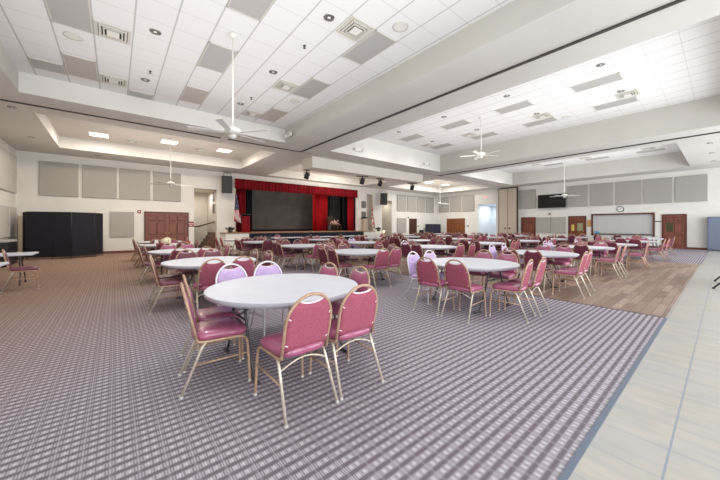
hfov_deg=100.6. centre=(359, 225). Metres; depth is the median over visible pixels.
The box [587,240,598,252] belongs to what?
banquet chair
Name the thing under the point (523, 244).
banquet chair
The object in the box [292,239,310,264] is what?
banquet chair
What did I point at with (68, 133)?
ceiling
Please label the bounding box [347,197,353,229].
stage curtain
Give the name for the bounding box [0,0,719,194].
ceiling
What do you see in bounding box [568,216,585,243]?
door
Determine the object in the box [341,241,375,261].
folding table
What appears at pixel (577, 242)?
banquet chair
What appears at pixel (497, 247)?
banquet chair
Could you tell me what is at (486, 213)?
wall
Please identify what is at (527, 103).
ceiling light panel
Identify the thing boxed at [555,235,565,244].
banquet chair
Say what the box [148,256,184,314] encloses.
banquet chair
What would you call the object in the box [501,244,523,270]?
banquet chair
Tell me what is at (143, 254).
banquet chair
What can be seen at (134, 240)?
banquet chair
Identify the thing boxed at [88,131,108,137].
ceiling light
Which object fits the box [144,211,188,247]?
door
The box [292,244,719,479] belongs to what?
floor
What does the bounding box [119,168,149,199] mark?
acoustic panel
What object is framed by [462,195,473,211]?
acoustic panel
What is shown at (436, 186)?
ceiling
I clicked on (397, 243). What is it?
banquet chair
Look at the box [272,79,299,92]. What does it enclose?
ceiling vent
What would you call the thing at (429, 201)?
acoustic panel
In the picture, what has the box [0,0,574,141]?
ceiling
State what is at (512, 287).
banquet chair
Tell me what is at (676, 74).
ceiling
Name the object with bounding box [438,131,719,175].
ceiling track
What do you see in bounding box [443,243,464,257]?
banquet chair
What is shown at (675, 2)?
ceiling track
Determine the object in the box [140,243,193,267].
folding table
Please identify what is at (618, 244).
folding table
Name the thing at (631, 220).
hatch
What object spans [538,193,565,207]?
television
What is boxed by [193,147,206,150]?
ceiling vent
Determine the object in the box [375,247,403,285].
banquet chair
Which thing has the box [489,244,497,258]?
banquet chair
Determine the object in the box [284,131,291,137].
emergency light
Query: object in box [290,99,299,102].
ceiling speaker
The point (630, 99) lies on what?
ceiling light panel
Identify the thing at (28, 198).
wall
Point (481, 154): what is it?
ceiling fan
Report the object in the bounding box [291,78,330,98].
ceiling panel
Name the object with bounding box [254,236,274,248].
steps
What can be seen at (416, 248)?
banquet chair
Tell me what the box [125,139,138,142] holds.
ceiling vent
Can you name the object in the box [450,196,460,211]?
acoustic panel
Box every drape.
[245,189,251,231]
[327,196,329,222]
[330,196,339,229]
[342,197,346,229]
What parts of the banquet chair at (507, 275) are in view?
seat, backrest, frame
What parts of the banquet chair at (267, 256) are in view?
backrest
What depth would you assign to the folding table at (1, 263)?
5.29 m
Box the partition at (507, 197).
[498,187,517,233]
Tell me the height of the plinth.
0.940 m
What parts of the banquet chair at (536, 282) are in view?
seat, leg, frame, backrest, leg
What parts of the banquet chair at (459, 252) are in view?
backrest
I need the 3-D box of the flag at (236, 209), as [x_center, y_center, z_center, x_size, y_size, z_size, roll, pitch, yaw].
[-7.611,-0.925,18.456,0.495,2.650,0.320,0,0,-39]
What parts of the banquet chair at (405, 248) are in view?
backrest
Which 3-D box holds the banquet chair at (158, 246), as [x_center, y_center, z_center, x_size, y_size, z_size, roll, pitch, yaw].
[-6.471,0.943,9.789,0.467,0.898,0.555,0,0,-40]
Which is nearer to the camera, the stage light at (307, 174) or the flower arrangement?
the stage light at (307, 174)
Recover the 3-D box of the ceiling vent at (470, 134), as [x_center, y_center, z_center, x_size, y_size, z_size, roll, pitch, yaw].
[5.230,-4.355,14.367,0.560,0.050,0.560,0,0,-39]
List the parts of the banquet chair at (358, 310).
leg, leg, leg, seat, seat frame, frame, backrest, leg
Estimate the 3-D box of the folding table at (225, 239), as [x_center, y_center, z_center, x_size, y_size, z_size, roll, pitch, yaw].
[-5.752,1.027,14.549,1.618,0.743,1.618,0,0,-28]
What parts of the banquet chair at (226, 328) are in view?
leg, frame, backrest, leg, seat frame, seat, leg, leg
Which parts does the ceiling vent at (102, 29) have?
plate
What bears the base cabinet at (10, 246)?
on the floor at (91, 387)
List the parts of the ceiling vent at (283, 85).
plate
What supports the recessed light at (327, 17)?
in the ceiling at (438, 33)
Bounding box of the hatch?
[591,212,654,236]
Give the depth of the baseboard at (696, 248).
17.89 m
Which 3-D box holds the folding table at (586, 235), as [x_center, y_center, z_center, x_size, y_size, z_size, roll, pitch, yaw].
[15.904,1.028,19.879,0.760,0.744,1.830,0,0,-39]
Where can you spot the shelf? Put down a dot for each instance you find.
(591, 233)
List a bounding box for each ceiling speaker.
[63,31,83,40]
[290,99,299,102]
[393,21,408,31]
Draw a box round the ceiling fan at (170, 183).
[150,138,186,186]
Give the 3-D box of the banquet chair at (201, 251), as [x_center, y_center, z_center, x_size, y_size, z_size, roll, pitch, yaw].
[-3.894,0.946,7.428,0.476,0.907,0.564,0,0,-42]
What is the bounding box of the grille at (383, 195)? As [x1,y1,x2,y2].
[381,193,386,204]
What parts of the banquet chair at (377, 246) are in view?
seat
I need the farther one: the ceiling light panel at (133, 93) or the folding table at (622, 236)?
the folding table at (622, 236)
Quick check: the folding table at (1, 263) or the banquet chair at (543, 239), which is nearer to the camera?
the folding table at (1, 263)
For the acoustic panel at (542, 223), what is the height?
1.250 m
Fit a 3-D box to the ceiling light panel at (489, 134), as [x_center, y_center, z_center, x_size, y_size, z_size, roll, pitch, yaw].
[6.025,-4.372,14.501,0.576,0.016,1.176,0,0,-39]
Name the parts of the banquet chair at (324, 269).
backrest, frame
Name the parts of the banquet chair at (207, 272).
leg, seat, frame, backrest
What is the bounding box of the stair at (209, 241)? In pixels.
[198,232,214,247]
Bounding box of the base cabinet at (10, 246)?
[0,239,16,265]
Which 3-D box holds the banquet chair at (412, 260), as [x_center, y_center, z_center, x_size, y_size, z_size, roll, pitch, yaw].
[1.200,0.946,5.668,0.476,0.907,0.564,0,0,-42]
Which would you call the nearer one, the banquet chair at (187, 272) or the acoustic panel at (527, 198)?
the banquet chair at (187, 272)
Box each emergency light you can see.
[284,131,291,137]
[355,147,364,151]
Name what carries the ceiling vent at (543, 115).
in the ceiling at (676, 74)
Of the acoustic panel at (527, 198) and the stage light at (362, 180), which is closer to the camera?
the stage light at (362, 180)
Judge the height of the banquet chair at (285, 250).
0.898 m
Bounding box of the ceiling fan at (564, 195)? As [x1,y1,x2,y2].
[551,159,578,197]
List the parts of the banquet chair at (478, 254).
seat, backrest, frame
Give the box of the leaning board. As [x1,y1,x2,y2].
[17,216,25,257]
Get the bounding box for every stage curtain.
[236,189,245,231]
[313,194,327,230]
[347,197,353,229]
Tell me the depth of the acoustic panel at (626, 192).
20.12 m
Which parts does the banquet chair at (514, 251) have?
backrest, frame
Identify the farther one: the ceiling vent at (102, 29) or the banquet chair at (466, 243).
the banquet chair at (466, 243)
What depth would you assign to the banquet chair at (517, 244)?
11.02 m
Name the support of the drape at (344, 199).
on the floor at (273, 230)
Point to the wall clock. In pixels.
(620, 208)
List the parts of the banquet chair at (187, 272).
backrest, frame, seat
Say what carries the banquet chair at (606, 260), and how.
on the floor at (664, 424)
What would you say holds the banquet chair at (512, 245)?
on the floor at (664, 424)
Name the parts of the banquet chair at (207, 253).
backrest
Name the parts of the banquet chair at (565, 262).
seat, backrest, frame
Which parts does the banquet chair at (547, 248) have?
backrest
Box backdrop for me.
[252,190,312,229]
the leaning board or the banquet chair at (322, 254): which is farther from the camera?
the leaning board
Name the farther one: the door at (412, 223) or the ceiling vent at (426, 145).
the door at (412, 223)
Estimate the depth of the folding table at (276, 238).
17.06 m
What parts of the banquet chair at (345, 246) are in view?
backrest, seat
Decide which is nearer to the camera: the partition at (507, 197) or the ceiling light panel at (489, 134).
the ceiling light panel at (489, 134)
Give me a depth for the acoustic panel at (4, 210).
11.64 m
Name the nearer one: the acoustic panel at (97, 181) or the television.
the acoustic panel at (97, 181)
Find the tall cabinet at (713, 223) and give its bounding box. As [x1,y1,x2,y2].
[707,217,719,249]
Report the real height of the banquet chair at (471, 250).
0.907 m
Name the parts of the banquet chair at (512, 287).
leg, seat, seat frame, leg, frame, backrest, leg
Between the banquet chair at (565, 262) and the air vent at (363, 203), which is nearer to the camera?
the banquet chair at (565, 262)
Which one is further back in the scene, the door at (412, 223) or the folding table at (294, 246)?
the door at (412, 223)
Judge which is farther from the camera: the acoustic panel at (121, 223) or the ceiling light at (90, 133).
the acoustic panel at (121, 223)
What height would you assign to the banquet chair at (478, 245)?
0.898 m
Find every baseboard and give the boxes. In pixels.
[17,250,142,257]
[566,243,706,249]
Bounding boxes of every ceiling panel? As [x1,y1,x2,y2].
[28,57,66,74]
[45,0,92,33]
[61,53,98,81]
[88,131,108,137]
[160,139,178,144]
[179,86,209,104]
[197,42,237,72]
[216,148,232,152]
[227,0,274,20]
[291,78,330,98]
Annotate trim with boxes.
[298,256,664,317]
[557,250,709,479]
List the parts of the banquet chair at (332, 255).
backrest, frame, seat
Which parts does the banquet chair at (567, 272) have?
leg, seat, leg, frame, backrest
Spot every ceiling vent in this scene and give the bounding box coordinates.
[94,19,130,44]
[99,73,126,87]
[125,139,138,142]
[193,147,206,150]
[241,109,262,117]
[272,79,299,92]
[336,16,375,42]
[421,143,435,147]
[460,132,476,137]
[532,112,552,119]
[615,89,639,99]
[641,147,655,150]
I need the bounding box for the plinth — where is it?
[374,231,382,236]
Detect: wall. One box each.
[0,138,15,239]
[16,150,434,251]
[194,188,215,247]
[252,194,390,236]
[302,156,422,183]
[435,167,719,248]
[478,204,495,239]
[594,215,652,233]
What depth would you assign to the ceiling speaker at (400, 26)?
5.81 m
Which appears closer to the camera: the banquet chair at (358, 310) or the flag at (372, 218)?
the banquet chair at (358, 310)
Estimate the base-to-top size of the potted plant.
0.404 m
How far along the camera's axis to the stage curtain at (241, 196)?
19.76 m
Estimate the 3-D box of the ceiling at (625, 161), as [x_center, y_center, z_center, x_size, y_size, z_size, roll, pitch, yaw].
[12.622,-3.830,18.283,7.700,0.940,9.810,0,0,-39]
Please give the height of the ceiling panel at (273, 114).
0.016 m
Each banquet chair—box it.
[0,249,39,292]
[133,238,148,260]
[134,240,152,266]
[136,246,164,284]
[137,241,156,268]
[143,245,167,281]
[147,254,185,307]
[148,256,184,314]
[150,239,160,250]
[153,241,169,259]
[159,243,175,274]
[165,247,191,287]
[173,249,203,296]
[176,241,188,247]
[178,282,251,399]
[179,242,194,248]
[180,275,243,373]
[190,246,213,282]
[191,258,226,308]
[203,248,222,256]
[215,237,223,250]
[215,263,263,346]
[219,237,233,255]
[224,243,229,255]
[229,256,254,276]
[234,238,249,255]
[237,239,251,256]
[238,237,249,255]
[244,237,257,252]
[250,249,257,268]
[250,261,288,336]
[253,292,338,428]
[256,237,269,251]
[258,239,273,259]
[261,250,272,265]
[272,241,291,267]
[276,242,296,269]
[280,240,298,265]
[288,262,337,317]
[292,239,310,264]
[303,237,312,254]
[304,242,323,272]
[308,284,383,400]
[317,246,342,276]
[324,243,346,276]
[327,247,353,276]
[331,266,374,356]
[337,243,359,275]
[343,239,359,262]
[348,237,362,257]
[360,235,371,247]
[361,243,384,276]
[362,248,391,289]
[363,237,378,257]
[365,239,381,256]
[373,244,398,278]
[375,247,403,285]
[382,239,388,249]
[389,235,394,245]
[394,237,400,248]
[399,242,411,268]
[404,251,442,304]
[411,243,423,258]
[413,257,454,315]
[416,236,427,244]
[421,250,457,299]
[426,237,436,256]
[429,240,445,257]
[440,259,486,323]
[441,240,458,255]
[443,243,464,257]
[445,236,452,250]
[459,239,475,253]
[463,243,475,257]
[469,249,495,296]
[470,240,485,252]
[481,238,493,250]
[485,251,520,301]
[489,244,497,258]
[489,259,535,322]
[495,238,505,251]
[497,240,515,255]
[500,237,509,248]
[500,247,523,281]
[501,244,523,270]
[504,257,549,316]
[511,238,525,258]
[514,239,519,249]
[519,236,526,248]
[523,249,553,291]
[527,236,538,246]
[535,244,551,274]
[542,236,550,243]
[546,245,574,279]
[548,240,569,266]
[552,251,590,298]
[553,242,576,271]
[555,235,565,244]
[558,250,594,291]
[568,235,575,243]
[572,240,589,266]
[573,243,596,274]
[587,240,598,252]
[592,241,609,269]
[594,244,622,278]
[595,238,611,258]
[600,244,627,276]
[602,240,622,266]
[613,234,621,239]
[614,238,629,255]
[626,241,649,269]
[627,241,649,266]
[628,238,644,257]
[634,237,649,256]
[646,239,666,261]
[650,238,670,260]
[658,236,675,255]
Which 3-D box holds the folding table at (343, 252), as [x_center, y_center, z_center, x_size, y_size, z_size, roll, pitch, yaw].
[-0.049,1.027,7.871,1.618,0.743,1.618,0,0,-1]
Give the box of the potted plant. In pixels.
[225,227,234,232]
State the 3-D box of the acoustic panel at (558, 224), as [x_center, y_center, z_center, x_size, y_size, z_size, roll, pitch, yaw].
[15.475,-0.075,23.328,0.048,1.250,1.000,0,0,-39]
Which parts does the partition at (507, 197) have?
partition panel, partition panel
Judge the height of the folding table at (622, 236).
0.744 m
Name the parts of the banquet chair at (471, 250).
backrest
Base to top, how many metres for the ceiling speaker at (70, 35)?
0.012 m
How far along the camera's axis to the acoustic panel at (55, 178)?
14.04 m
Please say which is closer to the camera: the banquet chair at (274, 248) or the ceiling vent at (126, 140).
the banquet chair at (274, 248)
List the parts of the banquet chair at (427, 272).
leg, backrest, frame, seat, leg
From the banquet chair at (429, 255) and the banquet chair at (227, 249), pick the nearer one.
the banquet chair at (429, 255)
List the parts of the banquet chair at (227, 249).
backrest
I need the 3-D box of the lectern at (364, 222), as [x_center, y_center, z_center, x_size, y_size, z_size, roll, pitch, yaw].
[0.371,-0.177,25.190,0.560,1.154,0.404,0,0,-39]
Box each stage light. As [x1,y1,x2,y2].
[304,169,309,178]
[356,176,367,184]
[377,178,383,186]
[408,183,416,189]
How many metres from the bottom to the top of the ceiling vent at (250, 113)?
0.050 m
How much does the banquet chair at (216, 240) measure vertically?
0.898 m
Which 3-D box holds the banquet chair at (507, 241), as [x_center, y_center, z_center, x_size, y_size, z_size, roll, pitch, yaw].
[6.569,0.943,13.371,0.555,0.898,0.467,0,0,-38]
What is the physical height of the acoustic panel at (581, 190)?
1.580 m
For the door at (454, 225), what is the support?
in the wall at (697, 213)
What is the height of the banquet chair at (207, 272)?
0.907 m
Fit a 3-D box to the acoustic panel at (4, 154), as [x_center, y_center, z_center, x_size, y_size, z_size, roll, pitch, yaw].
[-13.874,-2.230,11.645,0.048,1.600,1.150,0,0,-39]
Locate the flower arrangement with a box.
[328,220,339,224]
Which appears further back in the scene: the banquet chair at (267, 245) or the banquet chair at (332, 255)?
the banquet chair at (267, 245)
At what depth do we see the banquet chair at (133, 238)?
12.00 m
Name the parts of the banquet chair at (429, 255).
backrest, seat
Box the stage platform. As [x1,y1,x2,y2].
[220,231,373,248]
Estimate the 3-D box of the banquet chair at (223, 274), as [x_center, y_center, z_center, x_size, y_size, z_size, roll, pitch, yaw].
[-1.533,0.946,3.765,0.476,0.907,0.564,0,0,-43]
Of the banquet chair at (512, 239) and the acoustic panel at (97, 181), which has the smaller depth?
the banquet chair at (512, 239)
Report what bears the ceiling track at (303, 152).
attached to the ceiling at (578, 19)
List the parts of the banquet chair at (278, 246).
backrest, seat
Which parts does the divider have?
divider panel, hinge post, divider panel, divider panel, hinge post, divider panel, divider panel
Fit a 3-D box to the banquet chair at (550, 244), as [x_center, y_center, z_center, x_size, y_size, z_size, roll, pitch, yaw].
[6.766,0.943,10.202,0.467,0.898,0.555,0,0,-39]
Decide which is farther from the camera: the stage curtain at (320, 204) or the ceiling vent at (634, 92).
the stage curtain at (320, 204)
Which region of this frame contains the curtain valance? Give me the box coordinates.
[235,178,357,197]
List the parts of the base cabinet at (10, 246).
door, door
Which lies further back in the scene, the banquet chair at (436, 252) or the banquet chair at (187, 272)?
the banquet chair at (436, 252)
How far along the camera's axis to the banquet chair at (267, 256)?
6.09 m
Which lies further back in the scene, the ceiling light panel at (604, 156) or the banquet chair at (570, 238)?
the ceiling light panel at (604, 156)
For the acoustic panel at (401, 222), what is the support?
attached to the wall at (28, 198)
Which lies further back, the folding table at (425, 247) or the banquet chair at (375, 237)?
the banquet chair at (375, 237)
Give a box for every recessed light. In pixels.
[149,28,160,34]
[323,14,334,21]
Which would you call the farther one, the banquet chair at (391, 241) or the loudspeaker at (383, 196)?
the loudspeaker at (383, 196)
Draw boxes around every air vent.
[361,201,365,207]
[361,211,365,217]
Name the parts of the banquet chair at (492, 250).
backrest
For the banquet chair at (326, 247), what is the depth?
8.43 m
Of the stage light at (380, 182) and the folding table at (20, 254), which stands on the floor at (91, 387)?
the folding table at (20, 254)
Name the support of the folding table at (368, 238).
on the floor at (664, 424)
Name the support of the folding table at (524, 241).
on the floor at (664, 424)
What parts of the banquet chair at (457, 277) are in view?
leg, backrest, frame, seat frame, seat, leg, leg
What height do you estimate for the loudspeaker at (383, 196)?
1.303 m
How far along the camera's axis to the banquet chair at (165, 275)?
5.37 m
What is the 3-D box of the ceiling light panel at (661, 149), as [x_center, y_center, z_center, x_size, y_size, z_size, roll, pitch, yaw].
[16.623,-4.292,17.107,0.576,0.016,1.176,0,0,-39]
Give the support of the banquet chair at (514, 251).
on the floor at (664, 424)
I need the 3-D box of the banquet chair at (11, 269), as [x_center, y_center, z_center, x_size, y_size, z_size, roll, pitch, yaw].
[-7.482,0.946,6.603,0.476,0.907,0.564,0,0,45]
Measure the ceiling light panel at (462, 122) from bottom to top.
0.016 m
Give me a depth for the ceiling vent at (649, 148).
16.51 m
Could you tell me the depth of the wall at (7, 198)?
12.22 m
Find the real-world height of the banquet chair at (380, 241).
0.898 m
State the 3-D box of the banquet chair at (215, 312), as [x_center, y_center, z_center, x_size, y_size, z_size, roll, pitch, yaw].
[-1.577,0.946,3.181,0.564,0.907,0.476,0,0,-34]
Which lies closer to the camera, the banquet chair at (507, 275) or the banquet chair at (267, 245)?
the banquet chair at (507, 275)
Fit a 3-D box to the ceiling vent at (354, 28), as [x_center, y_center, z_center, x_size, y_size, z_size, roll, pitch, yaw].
[-0.089,-3.855,5.900,0.560,0.050,0.560,0,0,-39]
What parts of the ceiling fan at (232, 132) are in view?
blade, blade, blade, motor, rod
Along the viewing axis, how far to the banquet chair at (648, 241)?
10.17 m
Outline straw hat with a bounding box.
[161,237,170,243]
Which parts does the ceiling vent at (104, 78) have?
plate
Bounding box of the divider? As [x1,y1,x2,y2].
[23,211,102,259]
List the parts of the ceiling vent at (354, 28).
plate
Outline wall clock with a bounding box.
[616,206,623,211]
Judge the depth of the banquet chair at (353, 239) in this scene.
13.08 m
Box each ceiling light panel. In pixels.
[128,90,153,99]
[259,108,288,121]
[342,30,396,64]
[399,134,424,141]
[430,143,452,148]
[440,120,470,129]
[470,132,497,139]
[494,100,533,113]
[522,117,557,126]
[543,163,563,165]
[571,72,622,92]
[585,156,609,160]
[593,96,638,110]
[636,148,665,153]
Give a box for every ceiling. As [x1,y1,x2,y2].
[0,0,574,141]
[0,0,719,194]
[35,113,275,168]
[270,164,386,185]
[331,15,719,171]
[388,179,487,192]
[462,143,689,184]
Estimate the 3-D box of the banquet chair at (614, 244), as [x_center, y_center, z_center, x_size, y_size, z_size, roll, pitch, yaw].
[8.800,0.943,10.425,0.555,0.898,0.467,0,0,-36]
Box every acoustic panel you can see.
[0,145,8,190]
[0,205,8,237]
[9,152,16,192]
[9,206,16,236]
[39,161,78,196]
[82,165,116,198]
[110,211,133,236]
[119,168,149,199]
[153,171,180,201]
[397,195,406,210]
[397,218,405,232]
[407,196,415,211]
[417,197,424,211]
[426,197,433,212]
[439,197,448,212]
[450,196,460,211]
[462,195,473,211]
[519,189,535,208]
[536,217,549,232]
[551,217,565,232]
[567,185,587,206]
[590,182,612,205]
[615,180,640,204]
[643,177,671,203]
[675,174,707,202]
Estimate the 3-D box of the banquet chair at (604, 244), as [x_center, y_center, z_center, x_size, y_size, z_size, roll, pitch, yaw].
[7.728,0.943,9.693,0.555,0.898,0.467,0,0,-38]
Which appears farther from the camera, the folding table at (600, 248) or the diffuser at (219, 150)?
the diffuser at (219, 150)
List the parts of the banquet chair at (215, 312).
leg, leg, frame, backrest, seat, leg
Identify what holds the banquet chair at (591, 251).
on the floor at (664, 424)
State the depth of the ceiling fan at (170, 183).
13.16 m
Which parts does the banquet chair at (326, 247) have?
backrest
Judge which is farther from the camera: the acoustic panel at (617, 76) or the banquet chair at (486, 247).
the banquet chair at (486, 247)
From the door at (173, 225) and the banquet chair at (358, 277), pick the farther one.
the door at (173, 225)
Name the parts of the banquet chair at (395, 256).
backrest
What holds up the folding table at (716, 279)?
on the floor at (664, 424)
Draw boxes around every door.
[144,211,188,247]
[409,218,416,233]
[447,218,464,234]
[521,217,535,237]
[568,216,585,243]
[662,214,686,248]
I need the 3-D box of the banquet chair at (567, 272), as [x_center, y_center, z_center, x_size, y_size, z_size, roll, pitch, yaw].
[4.307,0.946,6.104,0.476,0.907,0.564,0,0,-41]
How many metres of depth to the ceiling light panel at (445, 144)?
16.43 m
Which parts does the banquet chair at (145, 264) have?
seat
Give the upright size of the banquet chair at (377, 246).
0.907 m
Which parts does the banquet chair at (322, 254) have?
backrest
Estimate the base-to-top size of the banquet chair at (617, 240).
0.898 m
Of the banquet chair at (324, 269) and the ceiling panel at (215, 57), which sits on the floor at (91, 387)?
the banquet chair at (324, 269)
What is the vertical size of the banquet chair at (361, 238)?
0.898 m
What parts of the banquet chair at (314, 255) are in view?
backrest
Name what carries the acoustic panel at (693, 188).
attached to the wall at (697, 213)
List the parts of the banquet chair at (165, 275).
leg, frame, seat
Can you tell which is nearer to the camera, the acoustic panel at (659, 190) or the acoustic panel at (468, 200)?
the acoustic panel at (659, 190)
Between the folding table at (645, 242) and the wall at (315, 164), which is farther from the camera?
the wall at (315, 164)
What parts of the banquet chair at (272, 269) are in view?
leg, frame, backrest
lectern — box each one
[241,214,250,231]
[360,217,367,230]
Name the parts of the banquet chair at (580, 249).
backrest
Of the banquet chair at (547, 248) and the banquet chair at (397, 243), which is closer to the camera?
the banquet chair at (547, 248)
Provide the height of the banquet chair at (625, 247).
0.907 m
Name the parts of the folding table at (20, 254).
leg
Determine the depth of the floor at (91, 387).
2.61 m
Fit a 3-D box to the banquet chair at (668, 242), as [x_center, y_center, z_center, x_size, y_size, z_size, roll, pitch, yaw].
[12.324,0.943,12.253,0.467,0.898,0.555,0,0,-37]
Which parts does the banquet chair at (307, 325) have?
leg, leg, seat, seat frame, leg, frame, backrest, leg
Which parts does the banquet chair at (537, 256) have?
backrest, frame, seat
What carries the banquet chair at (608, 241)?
on the floor at (664, 424)
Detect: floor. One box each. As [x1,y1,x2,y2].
[0,248,663,479]
[252,230,349,231]
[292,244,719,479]
[416,241,708,263]
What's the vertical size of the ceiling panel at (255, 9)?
0.016 m
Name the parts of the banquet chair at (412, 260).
backrest, frame, leg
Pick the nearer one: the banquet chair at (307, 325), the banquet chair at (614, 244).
the banquet chair at (307, 325)
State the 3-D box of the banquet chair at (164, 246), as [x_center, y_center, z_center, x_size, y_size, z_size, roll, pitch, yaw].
[-5.385,0.946,8.470,0.476,0.907,0.564,0,0,-40]
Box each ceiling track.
[300,0,685,151]
[303,152,505,187]
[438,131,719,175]
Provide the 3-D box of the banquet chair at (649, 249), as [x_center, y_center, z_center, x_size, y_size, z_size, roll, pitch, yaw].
[11.888,0.943,11.992,0.467,0.898,0.555,0,0,-42]
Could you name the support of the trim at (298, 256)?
on the floor at (664, 424)
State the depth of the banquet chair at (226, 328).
2.63 m
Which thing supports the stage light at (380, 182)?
hanging from the wall at (315, 164)
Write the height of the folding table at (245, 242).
0.743 m
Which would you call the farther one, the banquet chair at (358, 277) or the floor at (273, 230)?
the floor at (273, 230)
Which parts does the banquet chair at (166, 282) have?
leg, frame, leg, seat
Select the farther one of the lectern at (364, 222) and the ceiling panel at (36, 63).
the lectern at (364, 222)
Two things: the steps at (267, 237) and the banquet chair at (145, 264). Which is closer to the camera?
the banquet chair at (145, 264)
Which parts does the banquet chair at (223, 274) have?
backrest, frame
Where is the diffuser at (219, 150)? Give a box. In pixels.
[217,149,230,152]
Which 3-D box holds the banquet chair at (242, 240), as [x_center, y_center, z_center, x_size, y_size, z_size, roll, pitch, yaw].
[-5.351,0.943,13.645,0.467,0.898,0.555,0,0,-42]
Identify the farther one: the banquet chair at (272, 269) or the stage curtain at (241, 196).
the stage curtain at (241, 196)
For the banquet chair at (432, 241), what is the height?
0.898 m
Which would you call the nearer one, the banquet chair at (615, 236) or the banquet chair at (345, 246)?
the banquet chair at (345, 246)
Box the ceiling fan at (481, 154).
[460,117,499,159]
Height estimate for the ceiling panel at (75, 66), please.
0.016 m
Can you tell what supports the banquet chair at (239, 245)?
on the floor at (91, 387)
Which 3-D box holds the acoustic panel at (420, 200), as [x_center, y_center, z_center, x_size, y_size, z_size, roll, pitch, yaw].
[6.298,-2.220,30.824,1.310,1.560,0.048,0,0,-39]
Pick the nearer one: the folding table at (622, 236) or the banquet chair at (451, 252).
the banquet chair at (451, 252)
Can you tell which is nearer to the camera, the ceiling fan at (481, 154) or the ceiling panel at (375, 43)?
the ceiling panel at (375, 43)
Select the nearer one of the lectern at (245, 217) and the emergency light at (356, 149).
the emergency light at (356, 149)
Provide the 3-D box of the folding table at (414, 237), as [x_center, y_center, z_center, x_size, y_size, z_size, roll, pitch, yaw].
[3.141,1.027,18.732,1.618,0.743,1.618,0,0,2]
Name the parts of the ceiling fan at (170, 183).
rod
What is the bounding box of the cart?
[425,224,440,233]
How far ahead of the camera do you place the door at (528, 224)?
25.03 m
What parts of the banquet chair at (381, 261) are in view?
seat, frame, backrest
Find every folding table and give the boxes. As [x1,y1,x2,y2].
[0,252,38,285]
[0,262,8,266]
[136,241,180,260]
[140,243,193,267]
[147,248,216,274]
[160,256,255,307]
[203,273,357,384]
[224,239,240,255]
[243,241,278,258]
[271,237,303,241]
[281,244,325,269]
[308,239,337,243]
[335,249,385,279]
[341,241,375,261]
[359,237,381,248]
[398,236,419,238]
[400,239,429,255]
[410,245,456,257]
[425,257,519,313]
[443,238,471,242]
[469,242,505,249]
[509,240,540,248]
[516,250,578,287]
[551,245,614,270]
[586,235,612,241]
[591,243,637,265]
[611,240,657,257]
[615,237,662,251]
[622,236,658,247]
[712,276,719,288]
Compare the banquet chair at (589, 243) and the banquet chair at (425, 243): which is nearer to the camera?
the banquet chair at (589, 243)
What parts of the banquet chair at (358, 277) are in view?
seat, backrest, frame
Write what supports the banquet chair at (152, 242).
on the floor at (91, 387)
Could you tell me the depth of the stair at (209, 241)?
18.73 m
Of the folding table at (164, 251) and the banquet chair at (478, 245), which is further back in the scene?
the banquet chair at (478, 245)
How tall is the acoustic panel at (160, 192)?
1.580 m
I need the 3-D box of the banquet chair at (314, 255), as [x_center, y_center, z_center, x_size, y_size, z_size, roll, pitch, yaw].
[-1.392,0.946,9.254,0.476,0.907,0.564,0,0,-41]
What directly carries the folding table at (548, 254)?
on the floor at (664, 424)
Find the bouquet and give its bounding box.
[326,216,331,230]
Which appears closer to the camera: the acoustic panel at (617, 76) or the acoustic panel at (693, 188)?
the acoustic panel at (617, 76)
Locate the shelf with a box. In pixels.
[591,233,654,234]
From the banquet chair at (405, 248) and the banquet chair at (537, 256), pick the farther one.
the banquet chair at (405, 248)
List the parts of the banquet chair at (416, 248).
backrest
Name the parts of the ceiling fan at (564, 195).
rod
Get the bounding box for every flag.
[232,190,240,232]
[371,208,374,230]
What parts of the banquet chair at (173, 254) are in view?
backrest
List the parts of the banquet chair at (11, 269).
frame, backrest, leg, seat, leg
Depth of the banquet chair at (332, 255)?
7.02 m
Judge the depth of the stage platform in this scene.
20.33 m
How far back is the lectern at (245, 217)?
18.79 m
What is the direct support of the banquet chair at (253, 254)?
on the floor at (91, 387)
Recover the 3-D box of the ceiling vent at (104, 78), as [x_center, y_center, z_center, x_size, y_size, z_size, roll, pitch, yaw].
[-6.569,-3.855,7.972,0.560,0.050,0.560,0,0,-39]
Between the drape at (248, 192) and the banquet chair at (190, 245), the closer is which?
the banquet chair at (190, 245)
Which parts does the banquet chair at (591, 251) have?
seat, backrest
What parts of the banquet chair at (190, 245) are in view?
backrest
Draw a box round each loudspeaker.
[222,172,231,192]
[380,191,387,204]
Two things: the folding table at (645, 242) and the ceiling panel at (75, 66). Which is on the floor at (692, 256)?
the folding table at (645, 242)
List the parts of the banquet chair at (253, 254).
backrest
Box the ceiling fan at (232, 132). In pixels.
[187,32,269,142]
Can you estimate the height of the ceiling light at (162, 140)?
0.025 m
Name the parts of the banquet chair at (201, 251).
backrest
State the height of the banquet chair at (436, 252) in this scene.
0.898 m
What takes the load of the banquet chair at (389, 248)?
on the floor at (91, 387)
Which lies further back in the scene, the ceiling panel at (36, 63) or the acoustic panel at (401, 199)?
the acoustic panel at (401, 199)
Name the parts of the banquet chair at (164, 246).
backrest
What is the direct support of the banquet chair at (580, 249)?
on the floor at (664, 424)
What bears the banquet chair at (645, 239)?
on the floor at (692, 256)
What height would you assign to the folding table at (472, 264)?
0.743 m
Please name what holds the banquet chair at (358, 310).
on the floor at (91, 387)
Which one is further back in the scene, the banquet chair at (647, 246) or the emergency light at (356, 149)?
the emergency light at (356, 149)
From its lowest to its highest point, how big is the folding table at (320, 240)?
0.743 m

